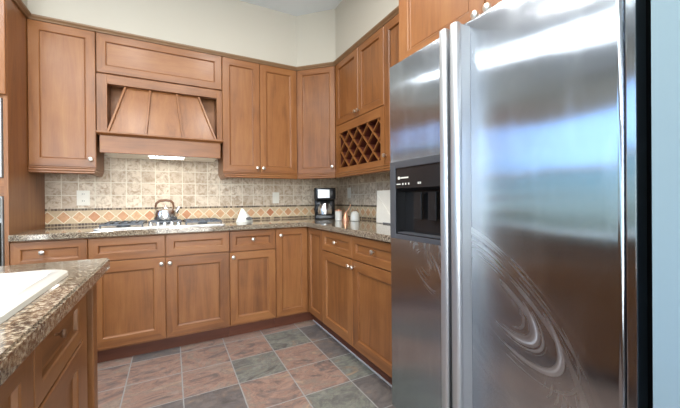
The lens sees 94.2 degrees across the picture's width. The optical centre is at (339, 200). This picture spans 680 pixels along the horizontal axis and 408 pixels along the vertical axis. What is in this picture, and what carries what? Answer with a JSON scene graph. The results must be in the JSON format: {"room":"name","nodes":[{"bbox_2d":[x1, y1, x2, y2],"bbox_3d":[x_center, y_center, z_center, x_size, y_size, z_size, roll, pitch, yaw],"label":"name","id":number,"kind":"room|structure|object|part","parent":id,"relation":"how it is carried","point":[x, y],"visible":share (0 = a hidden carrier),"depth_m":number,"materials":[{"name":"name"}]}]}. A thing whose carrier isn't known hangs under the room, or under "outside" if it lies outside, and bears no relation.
{"room":"kitchen","nodes":[
{"label":"kitchen","id":0,"kind":"room"},
{"bbox_2d":[22,0,398,66],"bbox_3d":[-0.835,-1.548,1.567,3.369,0.513,2.969,-1,0,-28],"label":"wall","id":1,"kind":"structure","parent":0,"point":[237,27],"depth_m":2.74,"materials":[{"name":"paint"}]},
{"bbox_2d":[12,0,398,71],"bbox_3d":[-0.750,-1.282,2.136,3.621,0.028,2.080,0,0,13],"label":"crown molding","id":2,"kind":"structure","parent":1,"relation":"attached to","point":[19,3],"depth_m":2.50,"materials":[{"name":"brown wood"}]},
{"bbox_2d":[97,320,395,407],"bbox_3d":[-0.570,1.178,0.294,4.750,0.120,5.758,-1,0,-28],"label":"floor","id":3,"kind":"structure","parent":0,"point":[296,365],"depth_m":1.99,"materials":[{"name":"tile"}]},
{"bbox_2d":[0,0,44,265],"bbox_3d":[-2.498,-0.061,1.993,0.789,2.380,0.642,-1,0,-28],"label":"tall cabinet","id":4,"kind":"object","parent":3,"relation":"on","point":[23,192],"visible":0.35,"depth_m":2.02,"materials":[{"name":"brown wood"}]},
{"bbox_2d":[0,98,3,177],"bbox_3d":[-2.461,-0.373,1.917,0.739,0.476,0.466,-1,0,-28],"label":"microwave oven","id":5,"kind":"object","parent":4,"relation":"in","point":[1,99],"visible":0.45,"depth_m":1.89,"materials":[{"name":"grey metal"}]},
{"bbox_3d":[-2.501,-0.077,1.998,0.747,0.112,0.604,-1,0,-28],"label":"cross rail","id":6,"kind":"part","parent":4,"relation":"part of","materials":[{"name":"brown wood"}]},
{"bbox_2d":[0,196,4,265],"bbox_3d":[-2.455,0.343,1.918,0.739,0.727,0.569,-1,0,-28],"label":"wall oven","id":7,"kind":"object","parent":4,"relation":"in","point":[2,243],"visible":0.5,"depth_m":1.89,"materials":[{"name":"grey metal"}]},
{"bbox_3d":[-2.343,0.411,1.711,0.731,0.550,0.020,-1,0,-28],"label":"door","id":8,"kind":"part","parent":7,"relation":"part of","materials":[{"name":"black glass"}]},
{"bbox_3d":[-2.350,-0.941,1.720,0.766,0.614,0.020,-1,0,-28],"label":"door","id":9,"kind":"part","parent":4,"relation":"part of","materials":[{"name":"brown wood"}]},
{"bbox_2d":[0,282,97,407],"bbox_3d":[-0.658,0.683,-0.103,0.860,0.874,2.240,-1,0,-28],"label":"kitchen island","id":10,"kind":"object","parent":3,"relation":"on","point":[61,371],"visible":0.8,"depth_m":0.75,"materials":[{"name":"brown wood"}]},
{"bbox_3d":[-0.478,0.627,0.399,0.006,0.618,0.257,-1,0,-28],"label":"panel","id":11,"kind":"part","parent":10,"relation":"part of","materials":[{"name":"brown wood"}]},
{"bbox_3d":[-0.474,0.627,0.401,0.020,0.753,0.392,-1,0,-28],"label":"door","id":12,"kind":"part","parent":10,"relation":"part of","materials":[{"name":"brown wood"}]},
{"bbox_2d":[0,258,109,385],"bbox_3d":[-0.668,0.225,-0.118,0.906,0.040,2.322,-1,0,-28],"label":"island countertop","id":13,"kind":"structure","parent":10,"relation":"on","point":[20,334],"depth_m":0.60,"materials":[{"name":"stone"}]},
{"bbox_2d":[0,269,68,323],"bbox_3d":[-0.842,0.292,0.471,0.553,0.204,0.685,-1,0,-28],"label":"sink","id":14,"kind":"object","parent":13,"relation":"in","point":[17,289],"visible":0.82,"depth_m":0.79,"materials":[{"name":"white ceramic"}]},
{"bbox_3d":[-0.658,0.322,0.731,0.006,0.040,0.254,-1,0,-28],"label":"panel","id":15,"kind":"part","parent":10,"relation":"part of","materials":[{"name":"brown wood"}]},
{"bbox_3d":[-0.654,0.322,0.733,0.020,0.143,0.357,-1,0,-28],"label":"drawer","id":16,"kind":"part","parent":10,"relation":"part of","materials":[{"name":"brown wood"}]},
{"bbox_3d":[-0.651,0.702,0.734,0.020,0.604,0.357,-1,0,-28],"label":"door","id":17,"kind":"part","parent":10,"relation":"part of","materials":[{"name":"brown wood"}]},
{"bbox_3d":[-0.609,0.291,0.689,0.020,0.019,0.019,-1,0,-28],"label":"knob","id":18,"kind":"part","parent":10,"relation":"part of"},
{"bbox_3d":[-0.655,0.702,0.732,0.006,0.475,0.228,-1,0,-28],"label":"panel","id":19,"kind":"part","parent":10,"relation":"part of","materials":[{"name":"brown wood"}]},
{"bbox_3d":[-0.837,0.681,1.040,0.056,0.874,0.054,-1,0,-28],"label":"corner post","id":20,"kind":"part","parent":10,"relation":"part of","materials":[{"name":"brown wood"}]},
{"bbox_2d":[10,238,88,264],"bbox_3d":[-1.973,0.686,2.264,0.376,0.874,0.655,-1,0,-28],"label":"base cabinet","id":21,"kind":"object","parent":3,"relation":"on","point":[57,250],"visible":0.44,"depth_m":2.00,"materials":[{"name":"brown wood"}]},
{"bbox_3d":[-1.845,0.339,2.016,0.256,0.046,0.006,-1,0,-28],"label":"panel","id":22,"kind":"part","parent":21,"relation":"part of","materials":[{"name":"brown wood"}]},
{"bbox_2d":[88,231,229,362],"bbox_3d":[-1.411,0.681,2.564,0.895,0.874,0.655,-1,0,-28],"label":"base cabinet","id":23,"kind":"object","parent":3,"relation":"on","point":[158,292],"visible":0.97,"depth_m":2.29,"materials":[{"name":"brown wood"}]},
{"bbox_3d":[-1.477,0.332,2.207,0.447,0.157,0.020,-1,0,-28],"label":"drawer","id":24,"kind":"part","parent":23,"relation":"part of","materials":[{"name":"brown wood"}]},
{"bbox_3d":[-1.479,0.332,2.211,0.318,0.028,0.006,-1,0,-28],"label":"panel","id":25,"kind":"part","parent":23,"relation":"part of","materials":[{"name":"brown wood"}]},
{"bbox_3d":[-1.476,0.711,2.212,0.278,0.421,0.006,-1,0,-28],"label":"panel","id":26,"kind":"part","parent":23,"relation":"part of","materials":[{"name":"brown wood"}]},
{"bbox_3d":[-1.474,0.711,2.208,0.447,0.590,0.020,-1,0,-28],"label":"door","id":27,"kind":"part","parent":23,"relation":"part of","materials":[{"name":"brown wood"}]},
{"bbox_3d":[-1.081,0.328,2.418,0.444,0.157,0.020,-1,0,-28],"label":"drawer","id":28,"kind":"part","parent":23,"relation":"part of","materials":[{"name":"brown wood"}]},
{"bbox_3d":[-1.078,0.707,2.419,0.444,0.590,0.020,-1,0,-28],"label":"door","id":29,"kind":"part","parent":23,"relation":"part of","materials":[{"name":"brown wood"}]},
{"bbox_3d":[-1.084,0.328,2.422,0.315,0.028,0.006,-1,0,-28],"label":"panel","id":30,"kind":"part","parent":23,"relation":"part of","materials":[{"name":"brown wood"}]},
{"bbox_3d":[-1.081,0.707,2.424,0.275,0.421,0.006,-1,0,-28],"label":"panel","id":31,"kind":"part","parent":23,"relation":"part of","materials":[{"name":"brown wood"}]},
{"bbox_2d":[229,228,275,335],"bbox_3d":[-0.849,0.676,2.864,0.374,0.874,0.655,-1,0,-28],"label":"base cabinet","id":32,"kind":"object","parent":3,"relation":"on","point":[252,253],"visible":0.95,"depth_m":2.61,"materials":[{"name":"brown wood"}]},
{"bbox_3d":[-0.718,0.328,2.612,0.373,0.165,0.020,-1,0,-28],"label":"drawer","id":33,"kind":"part","parent":32,"relation":"part of","materials":[{"name":"brown wood"}]},
{"bbox_3d":[-0.721,0.328,2.616,0.254,0.046,0.006,-1,0,-28],"label":"panel","id":34,"kind":"part","parent":32,"relation":"part of","materials":[{"name":"brown wood"}]},
{"bbox_3d":[-0.718,0.708,2.617,0.230,0.439,0.006,-1,0,-28],"label":"panel","id":35,"kind":"part","parent":32,"relation":"part of","materials":[{"name":"brown wood"}]},
{"bbox_2d":[274,227,330,333],"bbox_3d":[-0.216,0.670,3.051,0.913,0.874,0.921,-1,0,-28],"label":"base cabinet","id":36,"kind":"object","parent":3,"relation":"on","point":[298,249],"visible":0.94,"depth_m":2.77,"materials":[{"name":"brown wood"}]},
{"bbox_2d":[8,217,390,242],"bbox_3d":[-0.702,0.218,2.201,2.567,0.040,1.969,-1,0,-28],"label":"countertop","id":37,"kind":"structure","parent":36,"relation":"on","point":[364,228],"depth_m":2.29,"materials":[{"name":"stone"}]},
{"bbox_2d":[93,218,224,229],"bbox_3d":[-1.415,0.182,2.560,0.860,0.042,0.470,-1,0,-28],"label":"gas cooktop","id":38,"kind":"object","parent":37,"relation":"in","point":[133,224],"visible":0.98,"depth_m":2.45,"materials":[{"name":"metal"}]},
{"bbox_2d":[93,222,224,229],"bbox_3d":[-1.415,0.198,2.560,0.860,0.010,0.470,-1,0,-28],"label":"tray","id":39,"kind":"object","parent":38,"relation":"on","point":[151,224],"depth_m":2.41,"materials":[{"name":"metal"}]},
{"bbox_2d":[154,199,179,219],"bbox_3d":[-1.450,0.074,2.627,0.175,0.172,0.175,0,0,18],"label":"kettle","id":40,"kind":"object","parent":38,"relation":"on","point":[165,213],"visible":1,"depth_m":2.58,"materials":[{"name":"metal"}]},
{"bbox_3d":[-1.457,0.033,2.624,0.148,0.090,0.022,-1,0,-20],"label":"handle","id":41,"kind":"part","parent":40,"relation":"part of","materials":[{"name":"brown"}]},
{"bbox_2d":[236,208,252,221],"bbox_3d":[-0.886,0.135,2.921,0.151,0.125,0.092,-1,0,-12],"label":"cloth","id":42,"kind":"object","parent":37,"relation":"on","point":[243,216],"visible":0.98,"depth_m":2.90,"materials":[{"name":"white fabric"}]},
{"bbox_2d":[314,188,335,218],"bbox_3d":[-0.162,0.031,3.297,0.227,0.318,0.238,0,0,-4],"label":"coffee maker","id":43,"kind":"object","parent":37,"relation":"on","point":[324,209],"visible":0.97,"depth_m":3.20,"materials":[{"name":"black plastic"}]},
{"bbox_3d":[-0.164,-0.067,3.182,0.119,0.085,0.009,0,0,-4],"label":"plate","id":44,"kind":"part","parent":43,"relation":"part of","materials":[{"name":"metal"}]},
{"bbox_2d":[335,209,341,220],"bbox_3d":[-0.013,0.136,2.985,0.068,0.109,0.068,-1,0,-28],"label":"canister","id":45,"kind":"object","parent":37,"relation":"on","point":[338,213],"visible":0.99,"depth_m":2.96,"materials":[{"name":"white ceramic"}]},
{"bbox_2d":[342,204,350,220],"bbox_3d":[0.057,0.114,2.963,0.075,0.152,0.067,-1,0,-28],"label":"funnel","id":46,"kind":"object","parent":37,"relation":"on","point":[345,217],"visible":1,"depth_m":2.94,"materials":[{"name":"orange metal"}]},
{"bbox_2d":[350,210,359,220],"bbox_3d":[0.138,0.139,2.913,0.088,0.100,0.088,-1,0,-28],"label":"jar","id":47,"kind":"object","parent":37,"relation":"on","point":[354,216],"visible":0.97,"depth_m":2.88,"materials":[{"name":"white ceramic"}]},
{"bbox_2d":[376,190,389,223],"bbox_3d":[0.423,0.053,2.526,0.106,0.270,0.330,-1,0,-28],"label":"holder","id":48,"kind":"object","parent":37,"relation":"on","point":[383,196],"visible":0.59,"depth_m":2.55,"materials":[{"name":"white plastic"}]},
{"bbox_3d":[-0.421,0.619,2.770,0.287,0.753,0.020,-1,0,-28],"label":"door","id":49,"kind":"part","parent":36,"relation":"part of","materials":[{"name":"brown wood"}]},
{"bbox_3d":[-0.423,0.619,2.774,0.158,0.624,0.006,-1,0,-28],"label":"panel","id":50,"kind":"part","parent":36,"relation":"part of","materials":[{"name":"brown wood"}]},
{"bbox_3d":[-0.207,0.618,2.702,0.020,0.753,0.297,-1,0,-28],"label":"door","id":51,"kind":"part","parent":36,"relation":"part of","materials":[{"name":"brown wood"}]},
{"bbox_3d":[-0.203,0.618,2.704,0.006,0.624,0.168,-1,0,-28],"label":"panel","id":52,"kind":"part","parent":36,"relation":"part of","materials":[{"name":"brown wood"}]},
{"bbox_2d":[313,320,391,386],"bbox_3d":[0.079,1.104,2.303,0.008,0.006,1.393,-1,0,-28],"label":"trim caulk line","id":53,"kind":"structure","parent":3,"relation":"on","point":[375,372],"depth_m":2.23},
{"bbox_2d":[322,230,391,384],"bbox_3d":[0.360,0.668,2.245,0.655,0.874,1.039,-1,0,-28],"label":"base cabinet","id":54,"kind":"object","parent":3,"relation":"on","point":[356,271],"visible":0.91,"depth_m":2.07,"materials":[{"name":"brown wood"}]},
{"bbox_3d":[-0.025,0.319,2.356,0.020,0.157,0.482,-1,0,-28],"label":"drawer","id":55,"kind":"part","parent":54,"relation":"part of","materials":[{"name":"brown wood"}]},
{"bbox_3d":[-0.021,0.319,2.358,0.006,0.038,0.363,-1,0,-28],"label":"panel","id":56,"kind":"part","parent":54,"relation":"part of","materials":[{"name":"brown wood"}]},
{"bbox_3d":[-0.022,0.699,2.357,0.020,0.590,0.482,-1,0,-28],"label":"door","id":57,"kind":"part","parent":54,"relation":"part of","materials":[{"name":"brown wood"}]},
{"bbox_3d":[-0.018,0.699,2.359,0.006,0.431,0.323,-1,0,-28],"label":"panel","id":58,"kind":"part","parent":54,"relation":"part of","materials":[{"name":"brown wood"}]},
{"bbox_3d":[0.220,0.319,1.896,0.020,0.157,0.553,-1,0,-28],"label":"drawer","id":59,"kind":"part","parent":54,"relation":"part of","materials":[{"name":"brown wood"}]},
{"bbox_3d":[0.223,0.698,1.897,0.020,0.590,0.553,-1,0,-28],"label":"door","id":60,"kind":"part","parent":54,"relation":"part of","materials":[{"name":"brown wood"}]},
{"bbox_3d":[0.224,0.319,1.899,0.006,0.038,0.434,-1,0,-28],"label":"panel","id":61,"kind":"part","parent":54,"relation":"part of","materials":[{"name":"brown wood"}]},
{"bbox_3d":[0.227,0.698,1.900,0.006,0.431,0.394,-1,0,-28],"label":"panel","id":62,"kind":"part","parent":54,"relation":"part of","materials":[{"name":"brown wood"}]},
{"bbox_2d":[390,0,652,407],"bbox_3d":[0.759,0.218,1.299,0.799,1.748,0.933,-1,0,-28],"label":"refrigerator","id":63,"kind":"object","parent":3,"relation":"on","point":[521,134],"visible":1,"depth_m":0.96,"materials":[{"name":"silver metal"}]},
{"bbox_3d":[0.333,-0.002,1.387,0.005,0.366,0.364,-1,0,-28],"label":"dispenser frame","id":64,"kind":"part","parent":63,"relation":"part of","materials":[{"name":"grey plastic"}]},
{"bbox_3d":[0.378,0.177,1.379,0.062,1.660,0.432,-1,0,-28],"label":"freezer door","id":65,"kind":"part","parent":63,"relation":"part of","materials":[{"name":"silver metal"}]},
{"bbox_3d":[0.349,-0.095,1.390,0.034,0.105,0.282,-1,0,-28],"label":"control panel","id":66,"kind":"part","parent":63,"relation":"part of","materials":[{"name":"black plastic"}]},
{"bbox_3d":[0.389,0.160,1.168,0.023,1.575,0.036,-1,0,-28],"label":"handle","id":67,"kind":"part","parent":63,"relation":"part of","materials":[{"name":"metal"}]},
{"bbox_3d":[0.422,0.162,1.179,0.046,1.570,0.023,-1,0,-28],"label":"handle mount","id":68,"kind":"part","parent":63,"relation":"part of","materials":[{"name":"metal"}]},
{"bbox_3d":[0.413,0.160,1.123,0.023,1.575,0.036,-1,0,-28],"label":"handle","id":69,"kind":"part","parent":63,"relation":"part of","materials":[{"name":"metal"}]},
{"bbox_3d":[0.447,0.162,1.134,0.046,1.570,0.023,-1,0,-28],"label":"handle mount","id":70,"kind":"part","parent":63,"relation":"part of","materials":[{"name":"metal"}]},
{"bbox_3d":[0.594,0.176,0.974,0.062,1.660,0.474,-1,0,-28],"label":"fridge door","id":71,"kind":"part","parent":63,"relation":"part of","materials":[{"name":"silver metal"}]},
{"bbox_3d":[0.711,0.176,0.755,0.058,1.660,0.020,-1,0,-28],"label":"edge trim","id":72,"kind":"part","parent":63,"relation":"part of","materials":[{"name":"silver metal"}]},
{"bbox_2d":[240,0,341,15],"bbox_3d":[-0.595,-1.863,0.285,4.750,0.120,5.758,-1,0,-28],"label":"ceiling","id":73,"kind":"structure","parent":0,"point":[292,7],"depth_m":2.93,"materials":[{"name":"paint"}]},
{"bbox_2d":[399,0,502,61],"bbox_3d":[0.817,-0.086,1.328,0.698,2.380,0.988,-1,0,-28],"label":"upper cabinet","id":74,"kind":"object","parent":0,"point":[420,21],"visible":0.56,"depth_m":1.44,"materials":[{"name":"brown wood"}]},
{"bbox_3d":[0.429,-0.970,1.398,0.006,0.442,0.337,-1,0,-28],"label":"panel","id":75,"kind":"part","parent":74,"relation":"part of","materials":[{"name":"brown wood"}]},
{"bbox_3d":[0.510,-0.694,1.184,0.033,0.031,0.032,-1,0,-28],"label":"knob","id":76,"kind":"part","parent":74,"relation":"part of","materials":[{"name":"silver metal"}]},
{"bbox_3d":[0.535,-0.694,1.139,0.033,0.031,0.032,-1,0,-28],"label":"knob","id":77,"kind":"part","parent":74,"relation":"part of","materials":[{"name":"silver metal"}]},
{"bbox_3d":[0.658,-0.970,0.959,0.020,0.605,0.484,-1,0,-28],"label":"door","id":78,"kind":"part","parent":74,"relation":"part of","materials":[{"name":"brown wood"}]},
{"bbox_2d":[651,0,679,407],"bbox_3d":[1.673,-0.359,-0.190,0.919,2.921,2.489,-1,0,-28],"label":"wall","id":79,"kind":"structure","parent":0,"point":[665,14],"depth_m":0.67,"materials":[{"name":"blue paint"}]},
{"bbox_3d":[-1.903,-0.339,2.763,4.750,2.921,0.150,-1,0,-28],"label":"wall","id":80,"kind":"structure","parent":0,"visible":0},
{"bbox_2d":[45,153,336,226],"bbox_3d":[-1.171,-0.203,3.063,2.561,0.804,0.008,-1,0,-28],"label":"tiled wall","id":81,"kind":"structure","parent":80,"relation":"attached to","point":[128,189],"depth_m":2.86,"materials":[{"name":"tile"}]},
{"bbox_2d":[27,19,103,176],"bbox_3d":[-2.054,-0.725,2.392,0.377,1.063,0.356,-1,0,-28],"label":"upper cabinet","id":82,"kind":"object","parent":81,"relation":"attached to","point":[61,60],"visible":1,"depth_m":2.27,"materials":[{"name":"brown wood"}]},
{"bbox_3d":[-1.993,-0.749,2.276,0.233,0.869,0.006,-1,0,-28],"label":"panel","id":83,"kind":"part","parent":82,"relation":"part of","materials":[{"name":"brown wood"}]},
{"bbox_3d":[-2.055,-0.217,2.402,0.377,0.048,0.336,-1,0,-28],"label":"light rail","id":84,"kind":"part","parent":82,"relation":"part of","materials":[{"name":"brown wood"}]},
{"bbox_2d":[77,190,89,205],"bbox_3d":[-2.085,-0.019,2.565,0.085,0.122,0.010,-1,0,-28],"label":"wall outlet","id":85,"kind":"object","parent":81,"relation":"attached to","point":[83,197],"visible":1,"depth_m":2.56,"materials":[{"name":"white plastic"}]},
{"bbox_2d":[94,87,223,161],"bbox_3d":[-1.479,-0.612,2.667,0.888,0.545,0.404,-1,0,-28],"label":"range hood","id":86,"kind":"object","parent":81,"relation":"attached to","point":[144,124],"visible":1,"depth_m":2.53,"materials":[{"name":"brown wood"}]},
{"bbox_2d":[94,130,223,143],"bbox_3d":[-1.402,-0.498,2.525,0.888,0.026,0.082,-1,0,-28],"label":"mantel shelf","id":87,"kind":"object","parent":86,"relation":"attached to","point":[112,134],"depth_m":2.48,"materials":[{"name":"brown wood"}]},
{"bbox_2d":[96,32,221,139],"bbox_3d":[-1.503,-0.887,2.705,0.886,0.750,0.324,-1,0,-28],"label":"upper cabinet","id":88,"kind":"object","parent":81,"relation":"attached to","point":[121,62],"visible":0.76,"depth_m":2.54,"materials":[{"name":"brown wood"}]},
{"bbox_3d":[-1.466,-0.734,2.639,0.886,0.444,0.168,-1,0,-28],"label":"frame","id":89,"kind":"part","parent":88,"relation":"part of","materials":[{"name":"brown wood"}]},
{"bbox_3d":[-1.433,-1.113,2.570,0.885,0.295,0.020,-1,0,-28],"label":"door","id":90,"kind":"part","parent":88,"relation":"part of","materials":[{"name":"brown wood"}]},
{"bbox_3d":[-1.435,-1.113,2.575,0.746,0.156,0.006,-1,0,-28],"label":"panel","id":91,"kind":"part","parent":88,"relation":"part of","materials":[{"name":"brown wood"}]},
{"bbox_3d":[-1.493,-0.734,2.713,0.776,0.444,0.010,-1,0,-28],"label":"panel","id":92,"kind":"part","parent":88,"relation":"part of","materials":[{"name":"brown wood"}]},
{"bbox_2d":[218,57,297,179],"bbox_3d":[-0.796,-0.737,3.063,0.691,1.063,0.356,-1,0,-28],"label":"upper cabinet","id":93,"kind":"object","parent":81,"relation":"attached to","point":[259,101],"visible":1,"depth_m":2.92,"materials":[{"name":"brown wood"}]},
{"bbox_3d":[-0.892,-0.760,2.858,0.327,1.012,0.020,-1,0,-28],"label":"door","id":94,"kind":"part","parent":93,"relation":"part of","materials":[{"name":"brown wood"}]},
{"bbox_3d":[-0.894,-0.760,2.863,0.184,0.869,0.006,-1,0,-28],"label":"panel","id":95,"kind":"part","parent":93,"relation":"part of","materials":[{"name":"brown wood"}]},
{"bbox_3d":[-0.796,-0.229,3.074,0.691,0.048,0.336,-1,0,-28],"label":"light rail","id":96,"kind":"part","parent":93,"relation":"part of","materials":[{"name":"brown wood"}]},
{"bbox_3d":[-0.587,-0.762,3.022,0.359,1.012,0.020,-1,0,-28],"label":"door","id":97,"kind":"part","parent":93,"relation":"part of","materials":[{"name":"brown wood"}]},
{"bbox_3d":[-0.589,-0.762,3.026,0.217,0.869,0.006,-1,0,-28],"label":"panel","id":98,"kind":"part","parent":93,"relation":"part of","materials":[{"name":"brown wood"}]},
{"bbox_2d":[273,192,278,202],"bbox_3d":[-0.673,-0.027,3.318,0.070,0.115,0.010,-1,0,-28],"label":"light switch","id":99,"kind":"object","parent":81,"relation":"attached to","point":[275,194],"visible":1,"depth_m":3.31,"materials":[{"name":"white plastic"}]},
{"bbox_3d":[0.727,-0.359,2.399,0.150,2.921,2.969,-1,0,-28],"label":"wall","id":100,"kind":"structure","parent":0,"visible":0},
{"bbox_2d":[337,171,389,219],"bbox_3d":[0.426,-0.105,2.800,0.008,0.584,1.960,-1,0,-28],"label":"tiled wall","id":101,"kind":"structure","parent":100,"relation":"attached to","point":[364,188],"depth_m":3.17,"materials":[{"name":"tile"}]},
{"bbox_2d":[296,66,335,178],"bbox_3d":[-0.166,-0.743,3.254,0.608,1.063,0.612,-1,0,-28],"label":"upper cabinet","id":102,"kind":"object","parent":101,"relation":"attached to","point":[315,88],"visible":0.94,"depth_m":3.05,"materials":[{"name":"brown wood"}]},
{"bbox_3d":[-0.229,-0.765,3.055,0.261,0.883,0.006,0,0,17],"label":"panel","id":103,"kind":"part","parent":102,"relation":"part of","materials":[{"name":"brown wood"}]},
{"bbox_3d":[-0.225,-0.234,3.053,0.386,0.048,0.046,0,0,17],"label":"light rail","id":104,"kind":"part","parent":102,"relation":"part of","materials":[{"name":"brown wood"}]},
{"bbox_2d":[347,187,350,197],"bbox_3d":[0.095,-0.081,3.400,0.010,0.115,0.070,-1,0,-28],"label":"light switch","id":105,"kind":"object","parent":101,"relation":"attached to","point":[348,189],"visible":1,"depth_m":3.39,"materials":[{"name":"white plastic"}]},
{"bbox_2d":[335,26,387,177],"bbox_3d":[0.267,-0.745,2.709,0.356,1.063,0.768,-1,0,-28],"label":"upper cabinet","id":106,"kind":"object","parent":101,"relation":"attached to","point":[359,77],"visible":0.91,"depth_m":2.59,"materials":[{"name":"brown wood"}]},
{"bbox_3d":[0.060,-0.986,2.805,0.020,0.575,0.403,-1,0,-28],"label":"door","id":107,"kind":"part","parent":106,"relation":"part of","materials":[{"name":"brown wood"}]},
{"bbox_3d":[0.064,-0.986,2.808,0.006,0.440,0.268,-1,0,-28],"label":"panel","id":108,"kind":"part","parent":106,"relation":"part of","materials":[{"name":"brown wood"}]},
{"bbox_3d":[0.152,-0.477,2.647,0.020,0.434,0.768,-1,0,-28],"label":"frame","id":109,"kind":"part","parent":106,"relation":"part of","materials":[{"name":"brown wood"}]},
{"bbox_3d":[0.153,-0.236,2.647,0.046,0.048,0.768,-1,0,-28],"label":"light rail","id":110,"kind":"part","parent":106,"relation":"part of","materials":[{"name":"brown wood"}]},
{"bbox_3d":[0.241,-0.986,2.466,0.020,0.575,0.361,-1,0,-28],"label":"door","id":111,"kind":"part","parent":106,"relation":"part of","materials":[{"name":"brown wood"}]},
{"bbox_3d":[0.246,-0.986,2.468,0.006,0.440,0.226,-1,0,-28],"label":"panel","id":112,"kind":"part","parent":106,"relation":"part of","materials":[{"name":"brown wood"}]},
{"bbox_2d":[382,13,398,170],"bbox_3d":[0.588,-0.745,2.107,0.356,1.063,0.589,-1,0,-28],"label":"upper cabinet","id":113,"kind":"object","parent":101,"relation":"attached to","point":[391,29],"visible":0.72,"depth_m":2.25,"materials":[{"name":"brown wood"}]},
{"bbox_3d":[0.474,-0.236,2.046,0.046,0.048,0.589,-1,0,-28],"label":"light rail","id":114,"kind":"part","parent":113,"relation":"part of","materials":[{"name":"brown wood"}]},
{"bbox_3d":[0.473,-0.768,2.046,0.006,0.869,0.445,-1,0,-28],"label":"panel","id":115,"kind":"part","parent":113,"relation":"part of","materials":[{"name":"brown wood"}]}
]}

